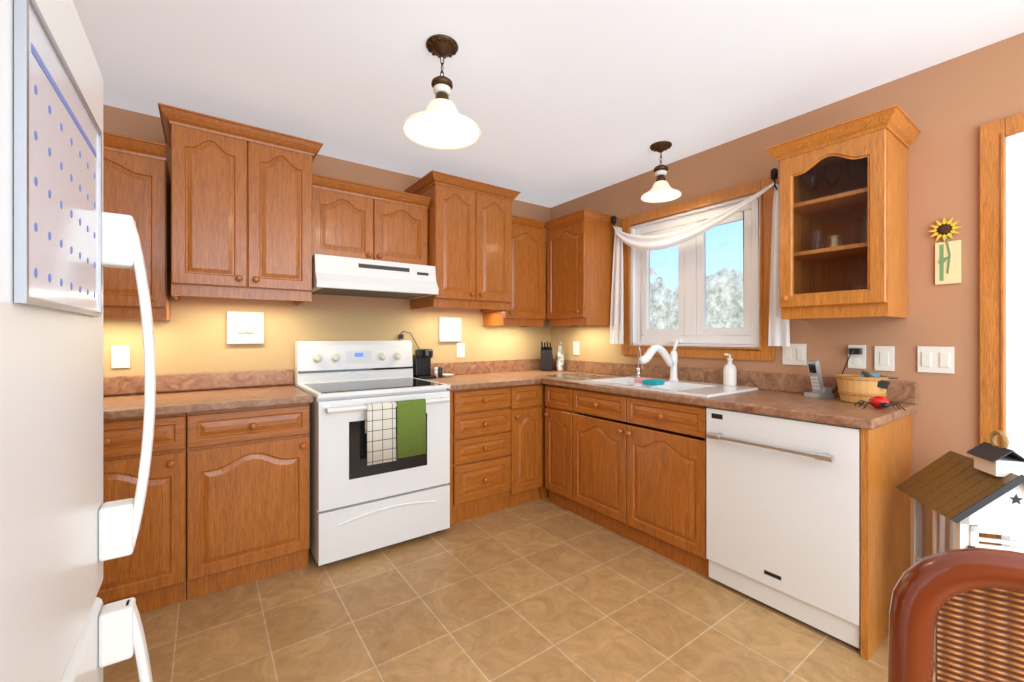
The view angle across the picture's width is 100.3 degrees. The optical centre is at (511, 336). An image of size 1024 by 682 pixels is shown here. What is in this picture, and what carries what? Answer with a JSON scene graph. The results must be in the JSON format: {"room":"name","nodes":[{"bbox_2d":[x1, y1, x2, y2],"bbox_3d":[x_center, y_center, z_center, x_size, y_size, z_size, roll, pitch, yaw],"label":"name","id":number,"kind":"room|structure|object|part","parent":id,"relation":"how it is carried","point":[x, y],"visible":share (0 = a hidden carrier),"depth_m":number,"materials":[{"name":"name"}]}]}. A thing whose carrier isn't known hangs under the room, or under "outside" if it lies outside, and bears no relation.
{"room":"kitchen","nodes":[
{"label":"kitchen","id":0,"kind":"room"},
{"bbox_2d":[103,105,550,384],"bbox_3d":[-1.110,0.005,3.045,3.760,2.440,0.100,0,0,-36],"label":"wall","id":1,"kind":"structure","parent":0,"point":[190,336],"depth_m":2.78,"materials":[{"name":"paint"}]},
{"bbox_2d":[111,346,129,367],"bbox_3d":[-2.083,0.110,2.275,0.072,0.118,0.008,0,0,-36],"label":"electrical outlet","id":2,"kind":"object","parent":1,"relation":"attached to","point":[120,356],"visible":1,"depth_m":2.27,"materials":[{"name":"white plastic"}]},
{"bbox_2d":[103,131,169,320],"bbox_3d":[-2.023,-0.512,2.090,0.532,0.855,0.379,0,0,-36],"label":"upper cabinet","id":3,"kind":"object","parent":1,"relation":"attached to","point":[136,180],"depth_m":2.07,"materials":[{"name":"brown wood"}]},
{"bbox_2d":[158,103,322,304],"bbox_3d":[-1.502,-0.646,2.402,0.722,0.892,0.479,0,0,-36],"label":"upper cabinet","id":4,"kind":"object","parent":1,"relation":"attached to","point":[241,210],"visible":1,"depth_m":2.22,"materials":[{"name":"brown wood"}]},
{"bbox_2d":[227,311,263,343],"bbox_3d":[-1.618,-0.051,2.596,0.190,0.192,0.029,0,0,-36],"label":"framed picture","id":5,"kind":"object","parent":1,"relation":"attached to","point":[245,327],"visible":1,"depth_m":2.59,"materials":[{"name":"white paint"}]},
{"bbox_2d":[312,173,430,265],"bbox_3d":[-0.967,-0.708,2.849,0.746,0.475,0.379,0,0,-36],"label":"upper cabinet","id":6,"kind":"object","parent":1,"relation":"attached to","point":[350,219],"visible":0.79,"depth_m":2.70,"materials":[{"name":"brown wood"}]},
{"bbox_2d":[312,254,438,299],"bbox_3d":[-0.930,-0.370,2.799,0.744,0.194,0.501,0,0,-36],"label":"range hood","id":7,"kind":"object","parent":6,"relation":"attached to","point":[344,276],"visible":0.83,"depth_m":2.61,"materials":[{"name":"white metal"}]},
{"bbox_2d":[398,331,418,347],"bbox_3d":[-0.761,0.076,3.213,0.183,0.231,0.026,0,0,-36],"label":"cord","id":8,"kind":"object","parent":1,"relation":"attached to","point":[401,336],"visible":0.77,"depth_m":3.17,"materials":[{"name":"black plastic"}]},
{"bbox_2d":[439,317,460,341],"bbox_3d":[-0.492,-0.053,3.406,0.190,0.190,0.029,0,0,-36],"label":"framed picture","id":9,"kind":"object","parent":1,"relation":"attached to","point":[449,329],"visible":1,"depth_m":3.40,"materials":[{"name":"white paint"}]},
{"bbox_2d":[457,343,464,356],"bbox_3d":[-0.417,0.113,3.473,0.072,0.118,0.008,0,0,-36],"label":"electrical outlet","id":10,"kind":"object","parent":1,"relation":"attached to","point":[460,349],"visible":1,"depth_m":3.47,"materials":[{"name":"white plastic"}]},
{"bbox_2d":[404,170,520,311],"bbox_3d":[-0.370,-0.646,3.217,0.728,0.892,0.479,0,0,-36],"label":"upper cabinet","id":11,"kind":"object","parent":1,"relation":"attached to","point":[469,240],"visible":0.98,"depth_m":3.03,"materials":[{"name":"brown wood"}]},
{"bbox_2d":[431,359,540,374],"bbox_3d":[-0.215,0.261,3.609,1.380,0.100,0.023,0,0,-36],"label":"backsplash","id":12,"kind":"structure","parent":1,"relation":"attached to","point":[455,368],"depth_m":3.61,"materials":[{"name":"laminate"}]},
{"bbox_2d":[483,215,545,326],"bbox_3d":[0.033,-0.512,3.568,0.412,0.855,0.379,0,0,-36],"label":"upper cabinet","id":13,"kind":"object","parent":1,"relation":"attached to","point":[528,306],"visible":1,"depth_m":3.46,"materials":[{"name":"brown wood"}]},
{"bbox_2d":[103,498,935,681],"bbox_3d":[0.262,1.275,1.137,3.760,0.100,4.800,0,0,-36],"label":"floor","id":14,"kind":"structure","parent":0,"point":[543,590],"depth_m":1.83,"materials":[{"name":"tile"}]},
{"bbox_2d":[0,0,155,681],"bbox_3d":[-0.851,0.343,0.349,0.812,1.740,0.800,0,0,-36],"label":"fridge","id":15,"kind":"object","parent":14,"relation":"on","point":[65,531],"visible":1,"depth_m":0.57,"materials":[{"name":"white metal"}]},
{"bbox_2d":[96,413,186,613],"bbox_3d":[-1.870,0.788,2.033,0.522,0.874,0.650,0,0,-36],"label":"base cabinet","id":16,"kind":"object","parent":14,"relation":"on","point":[149,573],"visible":0.48,"depth_m":1.88,"materials":[{"name":"brown wood"}]},
{"bbox_2d":[103,369,313,419],"bbox_3d":[-1.757,0.281,2.119,1.308,0.139,0.642,0,0,-36],"label":"countertop","id":17,"kind":"structure","parent":16,"relation":"on","point":[180,393],"depth_m":2.28,"materials":[{"name":"laminate"}]},
{"bbox_2d":[187,403,309,599],"bbox_3d":[-1.445,0.788,2.338,0.517,0.874,0.650,0,0,-36],"label":"base cabinet","id":18,"kind":"object","parent":14,"relation":"on","point":[248,495],"visible":1,"depth_m":2.09,"materials":[{"name":"brown wood"}]},
{"bbox_2d":[295,340,449,565],"bbox_3d":[-0.873,0.628,2.676,0.762,1.192,0.768,0,0,-36],"label":"range","id":19,"kind":"object","parent":14,"relation":"on","point":[379,434],"visible":0.98,"depth_m":2.41,"materials":[{"name":"white metal"}]},
{"bbox_2d":[447,386,510,525],"bbox_3d":[-0.386,0.788,3.100,0.515,0.874,0.650,0,0,-36],"label":"base cabinet","id":20,"kind":"object","parent":14,"relation":"on","point":[481,452],"depth_m":2.86,"materials":[{"name":"brown wood"}]},
{"bbox_3d":[-0.497,0.788,2.868,0.064,0.874,0.303,0,0,-36],"label":"base cabinet filler","id":21,"kind":"part","parent":20,"relation":"part of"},
{"bbox_2d":[424,372,543,390],"bbox_3d":[-0.292,0.331,3.177,0.750,0.039,0.652,0,0,-36],"label":"countertop","id":22,"kind":"structure","parent":20,"relation":"on","point":[497,379],"depth_m":3.07,"materials":[{"name":"laminate"}]},
{"bbox_2d":[412,349,435,378],"bbox_3d":[-0.653,0.203,3.172,0.124,0.215,0.174,0,0,-36],"label":"coffee maker","id":23,"kind":"object","parent":22,"relation":"on","point":[421,363],"visible":0.94,"depth_m":3.16,"materials":[{"name":"black plastic"}]},
{"bbox_2d":[433,367,437,377],"bbox_3d":[-0.567,0.270,3.177,0.036,0.080,0.036,0,0,-36],"label":"shaker","id":24,"kind":"object","parent":22,"relation":"on","point":[435,371],"visible":0.94,"depth_m":3.16,"materials":[{"name":"white metal"}]},
{"bbox_2d":[438,367,442,377],"bbox_3d":[-0.540,0.270,3.208,0.036,0.080,0.036,0,0,-36],"label":"shaker","id":25,"kind":"object","parent":22,"relation":"on","point":[440,369],"visible":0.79,"depth_m":3.19,"materials":[{"name":"grey metal"}]},
{"bbox_2d":[508,384,541,507],"bbox_3d":[-0.058,0.788,3.336,0.286,0.874,0.650,0,0,-36],"label":"base cabinet","id":26,"kind":"object","parent":14,"relation":"on","point":[526,442],"visible":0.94,"depth_m":3.10,"materials":[{"name":"brown wood"}]},
{"bbox_2d":[539,384,548,499],"bbox_3d":[0.292,0.788,3.619,0.607,0.874,0.600,0,0,-36],"label":"base cabinet","id":27,"kind":"object","parent":14,"relation":"on","point":[543,492],"visible":0.07,"depth_m":3.21,"materials":[{"name":"brown wood"}]},
{"bbox_2d":[516,370,594,373],"bbox_3d":[0.280,0.331,3.589,0.480,0.039,0.652,0,0,-36],"label":"countertop","id":28,"kind":"structure","parent":27,"relation":"on","point":[530,371],"depth_m":3.66,"materials":[{"name":"laminate"}]},
{"bbox_2d":[544,385,575,513],"bbox_3d":[0.563,0.788,3.206,0.650,0.874,0.286,0,0,-36],"label":"base cabinet","id":29,"kind":"object","parent":14,"relation":"on","point":[558,413],"visible":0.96,"depth_m":3.03,"materials":[{"name":"brown wood"}]},
{"bbox_2d":[573,388,709,577],"bbox_3d":[0.928,0.788,2.699,0.650,0.874,0.956,0,0,-36],"label":"base cabinet","id":30,"kind":"object","parent":14,"relation":"on","point":[645,487],"visible":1,"depth_m":2.44,"materials":[{"name":"brown wood"}]},
{"bbox_2d":[508,371,916,429],"bbox_3d":[0.849,0.331,2.815,0.660,0.039,2.572,0,0,-36],"label":"countertop","id":31,"kind":"structure","parent":30,"relation":"on","point":[835,410],"depth_m":1.97,"materials":[{"name":"laminate"}]},
{"bbox_2d":[540,341,552,370],"bbox_3d":[0.309,0.178,3.817,0.100,0.264,0.174,0,0,9],"label":"knife block","id":32,"kind":"object","parent":31,"relation":"on","point":[546,353],"visible":1,"depth_m":3.77,"materials":[{"name":"grey"}]},
{"bbox_2d":[556,342,563,370],"bbox_3d":[0.429,0.181,3.825,0.074,0.258,0.074,0,0,-36],"label":"decorative bottle","id":33,"kind":"object","parent":31,"relation":"on","point":[559,360],"visible":1,"depth_m":3.80,"materials":[{"name":"white ceramic"}]},
{"bbox_2d":[546,373,613,379],"bbox_3d":[0.516,0.307,3.260,0.330,0.006,0.410,0,0,-36],"label":"glass cutting board","id":34,"kind":"object","parent":31,"relation":"on","point":[577,376],"visible":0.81,"depth_m":3.22,"materials":[{"name":"green"}]},
{"bbox_2d":[638,339,678,380],"bbox_3d":[0.957,0.158,2.785,0.339,0.277,0.060,0,0,-29],"label":"faucet","id":35,"kind":"object","parent":31,"relation":"on","point":[671,360],"visible":1,"depth_m":2.80,"materials":[{"name":"white metal"}]},
{"bbox_2d":[581,376,757,397],"bbox_3d":[0.943,0.362,2.674,0.540,0.191,0.890,0,0,-36],"label":"sink","id":36,"kind":"object","parent":31,"relation":"in","point":[697,389],"visible":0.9,"depth_m":2.62,"materials":[{"name":"white ceramic"}]},
{"bbox_2d":[636,346,642,376],"bbox_3d":[0.924,0.180,3.092,0.043,0.233,0.058,0,0,-36],"label":"sprayer","id":37,"kind":"object","parent":36,"relation":"on","point":[638,371],"visible":0.92,"depth_m":3.09,"materials":[{"name":"silver metal"}]},
{"bbox_2d":[723,353,736,385],"bbox_3d":[1.312,0.200,2.576,0.078,0.194,0.072,0,0,-36],"label":"soap dispenser","id":38,"kind":"object","parent":36,"relation":"on","point":[729,374],"visible":1,"depth_m":2.55,"materials":[{"name":"white ceramic"}]},
{"bbox_2d":[804,360,833,397],"bbox_3d":[1.564,0.216,2.178,0.101,0.188,0.080,0,0,-16],"label":"cordless phone","id":39,"kind":"object","parent":31,"relation":"on","point":[819,390],"visible":1,"depth_m":2.15,"materials":[{"name":"silver metal"}]},
{"bbox_2d":[835,371,897,403],"bbox_3d":[1.663,0.238,2.007,0.203,0.145,0.238,0,0,-36],"label":"basket","id":40,"kind":"object","parent":31,"relation":"on","point":[863,386],"visible":0.96,"depth_m":1.96,"materials":[{"name":"brown wood"}]},
{"bbox_2d":[854,396,905,410],"bbox_3d":[1.598,0.284,1.858,0.192,0.054,0.180,0,0,-36],"label":"ladybug deco","id":41,"kind":"object","parent":31,"relation":"on","point":[879,402],"visible":1,"depth_m":1.83,"materials":[{"name":"red"}]},
{"bbox_2d":[706,407,860,647],"bbox_3d":[1.367,0.779,2.039,0.673,0.852,0.617,0,0,-36],"label":"dishwasher","id":42,"kind":"object","parent":14,"relation":"on","point":[783,515],"visible":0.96,"depth_m":1.83,"materials":[{"name":"white metal"}]},
{"bbox_2d":[861,414,911,659],"bbox_3d":[1.589,0.788,1.803,0.622,0.874,0.023,0,0,-36],"label":"cabinet end panel","id":43,"kind":"object","parent":14,"relation":"on","point":[886,459],"visible":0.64,"depth_m":1.72,"materials":[{"name":"brown wood"}]},
{"bbox_2d":[888,547,1023,681],"bbox_3d":[0.750,0.716,0.530,0.478,1.016,0.498,0,0,35],"label":"rattan chair","id":44,"kind":"object","parent":14,"relation":"on","point":[968,603],"visible":1,"depth_m":0.45,"materials":[{"name":"brown wood"}]},
{"bbox_2d":[896,430,1023,662],"bbox_3d":[1.732,0.777,1.569,0.384,0.894,0.352,0,0,16],"label":"birdhouse","id":45,"kind":"object","parent":14,"relation":"on","point":[958,501],"visible":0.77,"depth_m":1.51,"materials":[{"name":"white wood"}]},
{"bbox_2d":[72,0,1023,207],"bbox_3d":[0.262,-1.265,1.137,3.760,0.100,4.800,0,0,-36],"label":"ceiling","id":46,"kind":"structure","parent":0,"point":[557,102],"depth_m":1.93,"materials":[{"name":"white paint"}]},
{"bbox_2d":[402,34,480,149],"bbox_3d":[-0.292,-1.030,1.784,0.326,0.370,0.326,0,0,-36],"label":"pendant light","id":47,"kind":"object","parent":46,"relation":"hanging from","point":[440,122],"visible":1,"depth_m":1.80,"materials":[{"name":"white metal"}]},
{"bbox_2d":[641,141,681,202],"bbox_3d":[0.948,-1.050,2.722,0.248,0.328,0.248,0,0,-36],"label":"pendant light","id":48,"kind":"object","parent":46,"relation":"hanging from","point":[661,190],"visible":1,"depth_m":2.71,"materials":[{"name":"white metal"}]},
{"bbox_2d":[551,32,1023,542],"bbox_3d":[1.777,0.005,2.165,0.100,2.440,4.700,0,0,-36],"label":"wall","id":49,"kind":"structure","parent":0,"point":[949,107],"depth_m":1.95,"materials":[{"name":"paint"}]},
{"bbox_2d":[573,342,578,354],"bbox_3d":[0.564,0.107,3.754,0.008,0.118,0.072,0,0,-36],"label":"outlet","id":50,"kind":"object","parent":49,"relation":"attached to","point":[575,348],"visible":1,"depth_m":3.75,"materials":[{"name":"white plastic"}]},
{"bbox_2d":[544,209,617,326],"bbox_3d":[0.547,-0.512,3.461,0.379,0.855,0.481,0,0,-36],"label":"upper cabinet","id":51,"kind":"object","parent":49,"relation":"attached to","point":[580,247],"visible":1,"depth_m":3.34,"materials":[{"name":"brown wood"}]},
{"bbox_2d":[621,177,774,360],"bbox_3d":[1.213,-0.388,2.914,0.111,1.064,1.099,0,0,-36],"label":"kitchen window","id":52,"kind":"structure","parent":49,"relation":"in","point":[694,335],"depth_m":2.85,"materials":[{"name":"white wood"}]},
{"bbox_2d":[609,168,789,345],"bbox_3d":[1.153,-0.439,2.856,0.101,0.997,1.280,0,0,-36],"label":"curtain","id":53,"kind":"object","parent":49,"relation":"hanging from","point":[779,331],"visible":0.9,"depth_m":2.75,"materials":[{"name":"white fabric"}]},
{"bbox_2d":[553,359,917,403],"bbox_3d":[1.106,0.261,2.995,0.023,0.100,2.563,0,0,-36],"label":"backsplash","id":54,"kind":"structure","parent":49,"relation":"attached to","point":[902,391],"depth_m":2.58,"materials":[{"name":"laminate"}]},
{"bbox_2d":[782,344,806,364],"bbox_3d":[1.562,0.100,2.365,0.010,0.118,0.118,0,0,-36],"label":"switch","id":55,"kind":"object","parent":49,"relation":"attached to","point":[794,354],"visible":0.96,"depth_m":2.36,"materials":[{"name":"white plastic"}]},
{"bbox_2d":[765,104,920,320],"bbox_3d":[1.566,-0.512,2.044,0.379,0.855,0.504,0,0,-36],"label":"upper cabinet","id":56,"kind":"object","parent":49,"relation":"attached to","point":[883,139],"depth_m":1.93,"materials":[{"name":"brown wood"}]},
{"bbox_3d":[1.458,-0.512,1.966,0.003,0.645,0.314,0,0,-36],"label":"pane","id":57,"kind":"part","parent":56,"relation":"part of","materials":[{"name":"brown"}]},
{"bbox_2d":[809,160,867,292],"bbox_3d":[1.712,-0.512,2.149,0.001,0.707,0.376,0,0,-36],"label":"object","id":58,"kind":"structure","parent":56,"relation":"attached to","point":[830,224],"depth_m":2.19,"materials":[{"name":"clear glass"}]},
{"bbox_2d":[848,345,865,368],"bbox_3d":[1.726,0.103,2.138,0.008,0.118,0.072,0,0,-36],"label":"outlet","id":59,"kind":"object","parent":49,"relation":"attached to","point":[856,361],"visible":0.79,"depth_m":2.13,"materials":[{"name":"white plastic"}]},
{"bbox_2d":[833,348,861,392],"bbox_3d":[1.682,0.183,2.150,0.053,0.246,0.117,0,0,-36],"label":"cord","id":60,"kind":"object","parent":59,"relation":"attached to","point":[858,351],"visible":0.77,"depth_m":2.12,"materials":[{"name":"black plastic"}]},
{"bbox_2d":[874,346,894,370],"bbox_3d":[1.788,0.107,2.052,0.008,0.118,0.074,0,0,-36],"label":"light switch","id":61,"kind":"object","parent":49,"relation":"attached to","point":[884,358],"visible":1,"depth_m":2.05,"materials":[{"name":"white plastic"}]},
{"bbox_2d":[917,346,953,373],"bbox_3d":[1.891,0.105,1.908,0.010,0.118,0.118,0,0,-36],"label":"switch","id":62,"kind":"object","parent":49,"relation":"attached to","point":[933,359],"visible":1,"depth_m":1.91,"materials":[{"name":"white plastic"}]},
{"bbox_2d":[928,217,960,284],"bbox_3d":[1.904,-0.378,1.881,0.020,0.295,0.110,0,0,-36],"label":"decoration","id":63,"kind":"object","parent":49,"relation":"attached to","point":[947,262],"visible":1,"depth_m":1.87,"materials":[{"name":"beige"}]},
{"bbox_2d":[980,113,1023,544],"bbox_3d":[2.271,0.171,1.369,0.024,2.115,1.050,0,0,-36],"label":"door frame","id":64,"kind":"structure","parent":49,"relation":"attached to","point":[993,134],"depth_m":1.76,"materials":[{"name":"brown wood"}]},
{"bbox_2d":[1006,132,1023,552],"bbox_3d":[2.321,0.203,1.405,0.095,2.043,0.910,0,0,-36],"label":"door","id":65,"kind":"structure","parent":49,"relation":"in","point":[1015,289],"depth_m":1.74,"materials":[{"name":"white"}]},
{"bbox_2d":[803,157,867,289],"bbox_3d":[1.597,-0.501,2.047,0.111,0.685,0.354,0,0,-43],"label":"glassware","id":66,"kind":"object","parent":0,"point":[850,172],"depth_m":2.06,"materials":[{"name":"clear glass"}]},
{"label":"outside","id":67,"kind":"structure","parent":0,"visible":0},
{"bbox_2d":[650,220,742,328],"bbox_3d":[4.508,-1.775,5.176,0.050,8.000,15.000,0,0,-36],"label":"window glass","id":68,"kind":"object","parent":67,"point":[671,254],"depth_m":6.87,"materials":[{"name":"clear glass"}]}
]}

